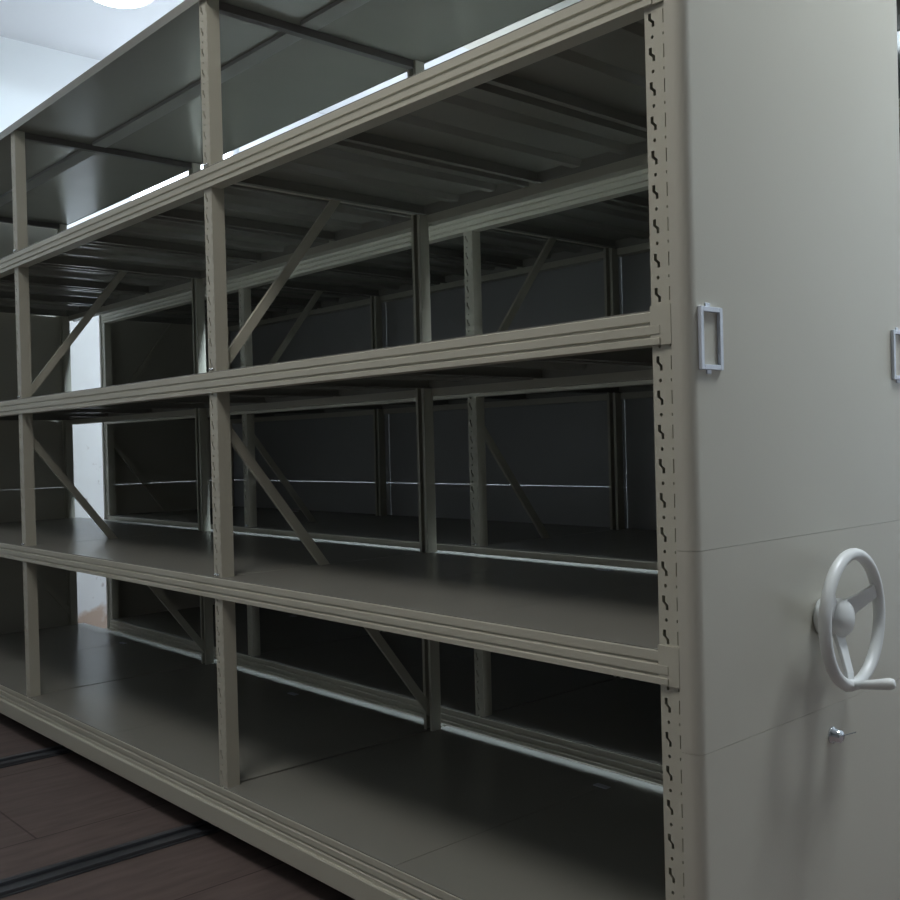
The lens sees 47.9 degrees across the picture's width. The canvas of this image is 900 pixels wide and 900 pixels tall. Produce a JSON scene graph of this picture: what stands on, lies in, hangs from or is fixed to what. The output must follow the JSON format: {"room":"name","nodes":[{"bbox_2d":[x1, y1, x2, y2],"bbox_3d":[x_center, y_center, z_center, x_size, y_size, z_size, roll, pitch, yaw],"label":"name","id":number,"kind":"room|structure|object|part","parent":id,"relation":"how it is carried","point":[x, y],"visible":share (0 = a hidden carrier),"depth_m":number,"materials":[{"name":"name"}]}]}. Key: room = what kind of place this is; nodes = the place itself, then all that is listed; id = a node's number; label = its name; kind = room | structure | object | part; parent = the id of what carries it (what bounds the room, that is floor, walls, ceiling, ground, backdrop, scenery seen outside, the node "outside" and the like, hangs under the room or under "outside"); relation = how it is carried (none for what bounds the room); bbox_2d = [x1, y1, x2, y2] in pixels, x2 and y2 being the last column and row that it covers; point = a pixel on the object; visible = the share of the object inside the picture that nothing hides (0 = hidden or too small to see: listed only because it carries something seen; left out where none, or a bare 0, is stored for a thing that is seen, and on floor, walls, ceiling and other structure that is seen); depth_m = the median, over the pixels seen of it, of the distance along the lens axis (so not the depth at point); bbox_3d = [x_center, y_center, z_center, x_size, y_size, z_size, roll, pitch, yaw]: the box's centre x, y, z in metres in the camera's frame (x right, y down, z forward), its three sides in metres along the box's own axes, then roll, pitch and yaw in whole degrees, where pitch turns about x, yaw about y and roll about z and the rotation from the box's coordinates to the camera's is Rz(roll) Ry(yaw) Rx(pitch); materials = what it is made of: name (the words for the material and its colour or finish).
{"room":"archive storage room","nodes":[
{"label":"archive storage room","id":0,"kind":"room"},
{"bbox_2d":[0,713,354,899],"bbox_3d":[0.312,1.002,2.108,5.400,0.100,8.320,-2,1,-42],"label":"floor","id":1,"kind":"structure","parent":0,"point":[56,809],"depth_m":2.52,"materials":[{"name":"brown wood"}]},
{"bbox_2d":[0,745,73,767],"bbox_3d":[-1.075,0.973,3.491,4.800,0.012,0.080,-2,1,-42],"label":"rail","id":2,"kind":"object","parent":1,"relation":"on","point":[21,758],"visible":0.02,"depth_m":3.24,"materials":[{"name":"metal"}]},
{"bbox_2d":[0,820,221,898],"bbox_3d":[-0.431,0.961,2.779,4.800,0.012,0.080,-2,1,-42],"label":"rail","id":3,"kind":"object","parent":1,"relation":"on","point":[22,882],"visible":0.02,"depth_m":2.41,"materials":[{"name":"metal"}]},
{"bbox_2d":[0,0,899,899],"bbox_3d":[-0.700,-0.081,3.126,0.740,2.079,4.155,-2,1,-42],"label":"shelving unit","id":4,"kind":"object","parent":1,"relation":"on","point":[765,133],"visible":1,"depth_m":2.10,"materials":[{"name":"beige metal"}]},
{"bbox_3d":[-2.100,-0.455,4.646,0.704,1.280,0.031,-2,1,-42],"label":"panel","id":5,"kind":"part","parent":4,"relation":"part of","materials":[{"name":"grey metal"}]},
{"bbox_3d":[-2.080,0.331,4.651,0.704,0.290,0.031,-2,1,-42],"label":"panel","id":6,"kind":"part","parent":4,"relation":"part of","materials":[{"name":"grey metal"}]},
{"bbox_3d":[-2.070,0.708,4.654,0.704,0.461,0.031,-2,1,-42],"label":"panel","id":7,"kind":"part","parent":4,"relation":"part of","materials":[{"name":"grey metal"}]},
{"bbox_3d":[-1.913,-0.153,4.468,0.725,0.030,0.434,-2,1,-42],"label":"shelf","id":8,"kind":"part","parent":4,"relation":"part of","materials":[{"name":"grey metal"}]},
{"bbox_3d":[-1.926,-0.646,4.465,0.725,0.030,0.434,-2,1,-42],"label":"shelf","id":9,"kind":"part","parent":4,"relation":"part of","materials":[{"name":"grey metal"}]},
{"bbox_3d":[-1.901,0.344,4.471,0.725,0.030,0.434,-2,1,-42],"label":"shelf","id":10,"kind":"part","parent":4,"relation":"part of","materials":[{"name":"grey metal"}]},
{"bbox_3d":[-1.814,0.845,4.393,0.725,0.018,0.648,-2,1,-42],"label":"shelf","id":11,"kind":"part","parent":4,"relation":"part of","materials":[{"name":"grey metal"}]},
{"bbox_3d":[-1.634,-0.651,4.142,0.725,0.030,0.434,-2,1,-42],"label":"shelf","id":12,"kind":"part","parent":4,"relation":"part of","materials":[{"name":"grey metal"}]},
{"bbox_3d":[-1.622,-0.158,4.145,0.725,0.030,0.434,-2,1,-42],"label":"shelf","id":13,"kind":"part","parent":4,"relation":"part of","materials":[{"name":"grey metal"}]},
{"bbox_3d":[-1.609,0.339,4.149,0.725,0.030,0.434,-2,1,-42],"label":"shelf","id":14,"kind":"part","parent":4,"relation":"part of","materials":[{"name":"grey metal"}]},
{"bbox_3d":[-1.343,-0.656,3.820,0.725,0.030,0.434,-2,1,-42],"label":"shelf","id":15,"kind":"part","parent":4,"relation":"part of","materials":[{"name":"grey metal"}]},
{"bbox_3d":[-1.330,-0.164,3.823,0.725,0.030,0.434,-2,1,-42],"label":"shelf","id":16,"kind":"part","parent":4,"relation":"part of","materials":[{"name":"grey metal"}]},
{"bbox_3d":[-1.318,0.333,3.826,0.725,0.030,0.434,-2,1,-42],"label":"shelf","id":17,"kind":"part","parent":4,"relation":"part of","materials":[{"name":"grey metal"}]},
{"bbox_3d":[-1.379,0.837,3.911,0.725,0.018,0.648,-2,1,-42],"label":"shelf","id":18,"kind":"part","parent":4,"relation":"part of","materials":[{"name":"grey metal"}]},
{"bbox_3d":[-1.049,-0.662,3.495,0.725,0.030,0.434,-2,1,-42],"label":"shelf","id":19,"kind":"part","parent":4,"relation":"part of","materials":[{"name":"grey metal"}]},
{"bbox_3d":[-1.037,-0.169,3.498,0.725,0.030,0.434,-2,1,-42],"label":"shelf","id":20,"kind":"part","parent":4,"relation":"part of","materials":[{"name":"grey metal"}]},
{"bbox_3d":[-1.024,0.328,3.502,0.725,0.030,0.434,-2,1,-42],"label":"shelf","id":21,"kind":"part","parent":4,"relation":"part of","materials":[{"name":"grey metal"}]},
{"bbox_3d":[-0.938,0.828,3.423,0.725,0.018,0.648,-2,1,-42],"label":"shelf","id":22,"kind":"part","parent":4,"relation":"part of","materials":[{"name":"grey metal"}]},
{"bbox_3d":[-0.758,-0.667,3.173,0.725,0.030,0.434,-2,1,-42],"label":"shelf","id":23,"kind":"part","parent":4,"relation":"part of","materials":[{"name":"grey metal"}]},
{"bbox_3d":[-0.745,-0.174,3.176,0.725,0.030,0.434,-2,1,-42],"label":"shelf","id":24,"kind":"part","parent":4,"relation":"part of","materials":[{"name":"grey metal"}]},
{"bbox_3d":[-0.733,0.323,3.179,0.725,0.030,0.434,-2,1,-42],"label":"shelf","id":25,"kind":"part","parent":4,"relation":"part of","materials":[{"name":"grey metal"}]},
{"bbox_3d":[-0.466,-0.672,2.850,0.725,0.030,0.434,-2,1,-42],"label":"shelf","id":26,"kind":"part","parent":4,"relation":"part of","materials":[{"name":"grey metal"}]},
{"bbox_3d":[-0.454,-0.179,2.854,0.725,0.030,0.434,-2,1,-42],"label":"shelf","id":27,"kind":"part","parent":4,"relation":"part of","materials":[{"name":"grey metal"}]},
{"bbox_3d":[-0.502,0.821,2.942,0.725,0.018,0.648,-2,1,-42],"label":"shelf","id":28,"kind":"part","parent":4,"relation":"part of","materials":[{"name":"grey metal"}]},
{"bbox_3d":[-0.441,0.317,2.857,0.725,0.030,0.434,-2,1,-42],"label":"shelf","id":29,"kind":"part","parent":4,"relation":"part of","materials":[{"name":"grey metal"}]},
{"bbox_3d":[-0.172,-0.678,2.525,0.725,0.030,0.436,-2,1,-42],"label":"shelf","id":30,"kind":"part","parent":4,"relation":"part of","materials":[{"name":"grey metal"}]},
{"bbox_3d":[-0.159,-0.185,2.528,0.725,0.030,0.436,-2,1,-42],"label":"shelf","id":31,"kind":"part","parent":4,"relation":"part of","materials":[{"name":"grey metal"}]},
{"bbox_3d":[-0.147,0.312,2.531,0.725,0.030,0.436,-2,1,-42],"label":"shelf","id":32,"kind":"part","parent":4,"relation":"part of","materials":[{"name":"grey metal"}]},
{"bbox_3d":[-0.060,0.812,2.452,0.725,0.018,0.652,-2,1,-42],"label":"shelf","id":33,"kind":"part","parent":4,"relation":"part of","materials":[{"name":"grey metal"}]},
{"bbox_3d":[0.121,-0.683,2.200,0.725,0.030,0.436,-2,1,-42],"label":"shelf","id":34,"kind":"part","parent":4,"relation":"part of","materials":[{"name":"grey metal"}]},
{"bbox_3d":[0.134,-0.190,2.204,0.725,0.030,0.436,-2,1,-42],"label":"shelf","id":35,"kind":"part","parent":4,"relation":"part of","materials":[{"name":"grey metal"}]},
{"bbox_3d":[0.146,0.306,2.207,0.725,0.030,0.436,-2,1,-42],"label":"shelf","id":36,"kind":"part","parent":4,"relation":"part of","materials":[{"name":"grey metal"}]},
{"bbox_3d":[0.378,0.804,1.968,0.725,0.018,0.652,-2,1,-42],"label":"shelf","id":37,"kind":"part","parent":4,"relation":"part of","materials":[{"name":"grey metal"}]},
{"bbox_3d":[0.415,-0.689,1.876,0.725,0.030,0.436,-2,1,-42],"label":"shelf","id":38,"kind":"part","parent":4,"relation":"part of","materials":[{"name":"grey metal"}]},
{"bbox_3d":[0.427,-0.196,1.879,0.725,0.030,0.436,-2,1,-42],"label":"shelf","id":39,"kind":"part","parent":4,"relation":"part of","materials":[{"name":"beige metal"}]},
{"bbox_3d":[0.440,0.301,1.883,0.725,0.030,0.436,-2,1,-42],"label":"shelf","id":40,"kind":"part","parent":4,"relation":"part of","materials":[{"name":"grey metal"}]},
{"bbox_3d":[0.582,-0.504,1.681,0.704,1.281,0.031,-2,1,-42],"label":"panel","id":41,"kind":"part","parent":4,"relation":"part of","materials":[{"name":"beige metal"}]},
{"bbox_3d":[0.602,0.282,1.686,0.704,0.290,0.031,-2,1,-42],"label":"panel","id":42,"kind":"part","parent":4,"relation":"part of","materials":[{"name":"grey metal"}]},
{"bbox_3d":[0.611,0.659,1.688,0.704,0.461,0.031,-2,1,-42],"label":"panel","id":43,"kind":"part","parent":4,"relation":"part of","materials":[{"name":"grey metal"}]},
{"bbox_3d":[0.664,0.372,1.604,0.080,0.031,0.020,-1,0,42],"label":"crank handle","id":44,"kind":"part","parent":4,"relation":"part of","materials":[{"name":"white plastic"}]},
{"bbox_2d":[99,0,899,786],"bbox_3d":[-0.060,-0.101,3.704,0.744,2.079,4.155,-2,1,-42],"label":"shelving unit","id":45,"kind":"object","parent":1,"relation":"on","point":[582,252],"visible":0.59,"depth_m":3.83,"materials":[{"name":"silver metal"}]},
{"bbox_3d":[-1.462,-0.475,5.223,0.704,1.280,0.031,-2,1,-42],"label":"panel","id":46,"kind":"part","parent":45,"relation":"part of","materials":[{"name":"grey metal"}]},
{"bbox_3d":[-1.442,0.311,5.228,0.704,0.290,0.031,-2,1,-42],"label":"panel","id":47,"kind":"part","parent":45,"relation":"part of","materials":[{"name":"grey metal"}]},
{"bbox_3d":[-1.433,0.688,5.231,0.704,0.461,0.031,-2,1,-42],"label":"panel","id":48,"kind":"part","parent":45,"relation":"part of","materials":[{"name":"grey metal"}]},
{"bbox_3d":[-1.263,0.324,5.048,0.725,0.030,0.434,-2,1,-42],"label":"shelf","id":49,"kind":"part","parent":45,"relation":"part of","materials":[{"name":"grey metal"}]},
{"bbox_3d":[-1.288,-0.666,5.041,0.725,0.030,0.434,-2,1,-42],"label":"shelf","id":50,"kind":"part","parent":45,"relation":"part of","materials":[{"name":"grey metal"}]},
{"bbox_3d":[-1.177,0.825,4.969,0.725,0.018,0.648,-2,1,-42],"label":"shelf","id":51,"kind":"part","parent":45,"relation":"part of","materials":[{"name":"grey metal"}]},
{"bbox_3d":[-1.276,-0.173,5.045,0.725,0.030,0.434,-2,1,-42],"label":"shelf","id":52,"kind":"part","parent":45,"relation":"part of","materials":[{"name":"grey metal"}]},
{"bbox_3d":[-0.972,0.319,4.725,0.725,0.030,0.434,-2,1,-42],"label":"shelf","id":53,"kind":"part","parent":45,"relation":"part of","materials":[{"name":"grey metal"}]},
{"bbox_3d":[-0.997,-0.671,4.719,0.725,0.030,0.434,-2,1,-42],"label":"shelf","id":54,"kind":"part","parent":45,"relation":"part of","materials":[{"name":"grey metal"}]},
{"bbox_3d":[-0.984,-0.178,4.722,0.725,0.030,0.434,-2,1,-42],"label":"shelf","id":55,"kind":"part","parent":45,"relation":"part of","materials":[{"name":"grey metal"}]},
{"bbox_3d":[-0.741,0.817,4.488,0.725,0.018,0.648,-2,1,-42],"label":"shelf","id":56,"kind":"part","parent":45,"relation":"part of","materials":[{"name":"grey metal"}]},
{"bbox_3d":[-0.680,0.313,4.403,0.725,0.030,0.434,-2,1,-42],"label":"shelf","id":57,"kind":"part","parent":45,"relation":"part of","materials":[{"name":"grey metal"}]},
{"bbox_3d":[-0.705,-0.676,4.397,0.725,0.030,0.434,-2,1,-42],"label":"shelf","id":58,"kind":"part","parent":45,"relation":"part of","materials":[{"name":"grey metal"}]},
{"bbox_3d":[-0.752,-0.797,4.975,0.032,0.635,1.353,-2,1,-42],"label":"panel","id":59,"kind":"part","parent":45,"relation":"part of","materials":[{"name":"grey metal"}]},
{"bbox_3d":[-0.736,-0.163,4.979,0.032,0.634,1.353,-2,1,-42],"label":"panel","id":60,"kind":"part","parent":45,"relation":"part of","materials":[{"name":"grey metal"}]},
{"bbox_3d":[-0.719,0.502,4.984,0.032,0.696,1.353,-2,1,-42],"label":"panel","id":61,"kind":"part","parent":45,"relation":"part of","materials":[{"name":"grey metal"}]},
{"bbox_3d":[-0.693,-0.183,4.400,0.725,0.030,0.434,-2,1,-42],"label":"shelf","id":62,"kind":"part","parent":45,"relation":"part of","materials":[{"name":"grey metal"}]},
{"bbox_3d":[-0.387,0.308,4.078,0.725,0.030,0.434,-2,1,-42],"label":"shelf","id":63,"kind":"part","parent":45,"relation":"part of","materials":[{"name":"grey metal"}]},
{"bbox_3d":[-0.412,-0.682,4.072,0.725,0.030,0.434,-2,1,-42],"label":"shelf","id":64,"kind":"part","parent":45,"relation":"part of","materials":[{"name":"grey metal"}]},
{"bbox_3d":[-0.300,0.808,4.000,0.725,0.018,0.648,-2,1,-42],"label":"shelf","id":65,"kind":"part","parent":45,"relation":"part of","materials":[{"name":"grey metal"}]},
{"bbox_3d":[-0.399,-0.189,4.075,0.725,0.030,0.434,-2,1,-42],"label":"shelf","id":66,"kind":"part","parent":45,"relation":"part of","materials":[{"name":"grey metal"}]},
{"bbox_3d":[-0.095,0.303,3.756,0.725,0.030,0.434,-2,1,-42],"label":"shelf","id":67,"kind":"part","parent":45,"relation":"part of","materials":[{"name":"grey metal"}]},
{"bbox_3d":[-0.120,-0.687,3.750,0.725,0.030,0.434,-2,1,-42],"label":"shelf","id":68,"kind":"part","parent":45,"relation":"part of","materials":[{"name":"grey metal"}]},
{"bbox_3d":[-0.108,-0.194,3.753,0.725,0.030,0.434,-2,1,-42],"label":"shelf","id":69,"kind":"part","parent":45,"relation":"part of","materials":[{"name":"grey metal"}]},
{"bbox_3d":[0.135,0.800,3.519,0.725,0.018,0.648,-2,1,-42],"label":"shelf","id":70,"kind":"part","parent":45,"relation":"part of","materials":[{"name":"grey metal"}]},
{"bbox_3d":[0.196,0.297,3.434,0.725,0.030,0.434,-2,1,-42],"label":"shelf","id":71,"kind":"part","parent":45,"relation":"part of","materials":[{"name":"grey metal"}]},
{"bbox_3d":[0.171,-0.692,3.427,0.725,0.030,0.434,-2,1,-42],"label":"shelf","id":72,"kind":"part","parent":45,"relation":"part of","materials":[{"name":"grey metal"}]},
{"bbox_3d":[0.152,-0.814,3.998,0.003,0.635,1.305,-2,1,-42],"label":"panel","id":73,"kind":"part","parent":45,"relation":"part of","materials":[{"name":"grey metal"}]},
{"bbox_3d":[0.168,-0.180,4.002,0.003,0.634,1.305,-2,1,-42],"label":"panel","id":74,"kind":"part","parent":45,"relation":"part of","materials":[{"name":"grey metal"}]},
{"bbox_3d":[0.185,0.485,4.006,0.003,0.696,1.305,-2,1,-42],"label":"panel","id":75,"kind":"part","parent":45,"relation":"part of","materials":[{"name":"grey metal"}]},
{"bbox_3d":[0.184,-0.200,3.430,0.725,0.030,0.434,-2,1,-42],"label":"shelf","id":76,"kind":"part","parent":45,"relation":"part of","materials":[{"name":"grey metal"}]},
{"bbox_3d":[0.491,0.292,3.108,0.725,0.030,0.436,-2,1,-42],"label":"shelf","id":77,"kind":"part","parent":45,"relation":"part of","materials":[{"name":"grey metal"}]},
{"bbox_3d":[0.578,0.792,3.029,0.725,0.018,0.652,-2,1,-42],"label":"shelf","id":78,"kind":"part","parent":45,"relation":"part of","materials":[{"name":"grey metal"}]},
{"bbox_3d":[0.466,-0.698,3.102,0.725,0.030,0.436,-2,1,-42],"label":"shelf","id":79,"kind":"part","parent":45,"relation":"part of","materials":[{"name":"grey metal"}]},
{"bbox_3d":[0.478,-0.205,3.105,0.725,0.030,0.436,-2,1,-42],"label":"shelf","id":80,"kind":"part","parent":45,"relation":"part of","materials":[{"name":"grey metal"}]},
{"bbox_3d":[0.759,-0.703,2.777,0.725,0.030,0.436,-2,1,-42],"label":"shelf","id":81,"kind":"part","parent":45,"relation":"part of","materials":[{"name":"grey metal"}]},
{"bbox_3d":[1.052,-0.196,3.003,0.032,0.634,1.359,-2,1,-42],"label":"panel","id":82,"kind":"part","parent":45,"relation":"part of","materials":[{"name":"grey metal"}]},
{"bbox_3d":[0.784,0.286,2.784,0.725,0.030,0.436,-2,1,-42],"label":"shelf","id":83,"kind":"part","parent":45,"relation":"part of","materials":[{"name":"grey metal"}]},
{"bbox_3d":[1.069,0.469,3.007,0.032,0.696,1.359,-2,1,-42],"label":"panel","id":84,"kind":"part","parent":45,"relation":"part of","materials":[{"name":"grey metal"}]},
{"bbox_3d":[1.036,-0.830,2.998,0.032,0.635,1.359,-2,1,-42],"label":"panel","id":85,"kind":"part","parent":45,"relation":"part of","materials":[{"name":"grey metal"}]},
{"bbox_2d":[0,36,374,628],"bbox_3d":[-2.486,-0.567,5.146,5.200,3.140,0.100,-2,1,-42],"label":"wall","id":86,"kind":"structure","parent":0,"point":[30,74],"depth_m":5.50,"materials":[{"name":"white paint"}]},
{"bbox_2d":[126,148,237,202],"bbox_3d":[-1.581,-1.606,5.974,0.740,0.680,0.050,-2,1,-42],"label":"window","id":87,"kind":"structure","parent":86,"relation":"in","point":[235,151],"depth_m":6.18,"materials":[{"name":"white"}]},
{"bbox_2d":[131,152,229,200],"bbox_3d":[-1.588,-1.605,5.982,0.660,0.600,0.010,-2,1,-42],"label":"window","id":88,"kind":"structure","parent":87,"relation":"attached to","point":[226,155],"depth_m":5.91,"materials":[{"name":"white"}]},
{"bbox_2d":[0,0,580,113],"bbox_3d":[0.230,-2.237,2.087,5.400,0.100,8.320,-2,1,-42],"label":"ceiling","id":89,"kind":"structure","parent":0,"point":[86,28],"depth_m":5.14,"materials":[{"name":"white paint"}]},
{"bbox_2d":[93,0,154,7],"bbox_3d":[-1.547,-2.137,4.740,0.330,0.044,0.330,-2,1,-42],"label":"ceiling lamp","id":90,"kind":"object","parent":89,"relation":"attached to","point":[113,3],"visible":1,"depth_m":4.81,"materials":[{"name":"white plastic"}]},
{"bbox_2d":[463,0,578,49],"bbox_3d":[-1.237,-2.110,3.712,5.200,0.100,0.600,-2,1,-42],"label":"ceiling lamp","id":91,"kind":"object","parent":89,"relation":"attached to","point":[561,5],"depth_m":5.01,"materials":[{"name":"white"}]}
]}

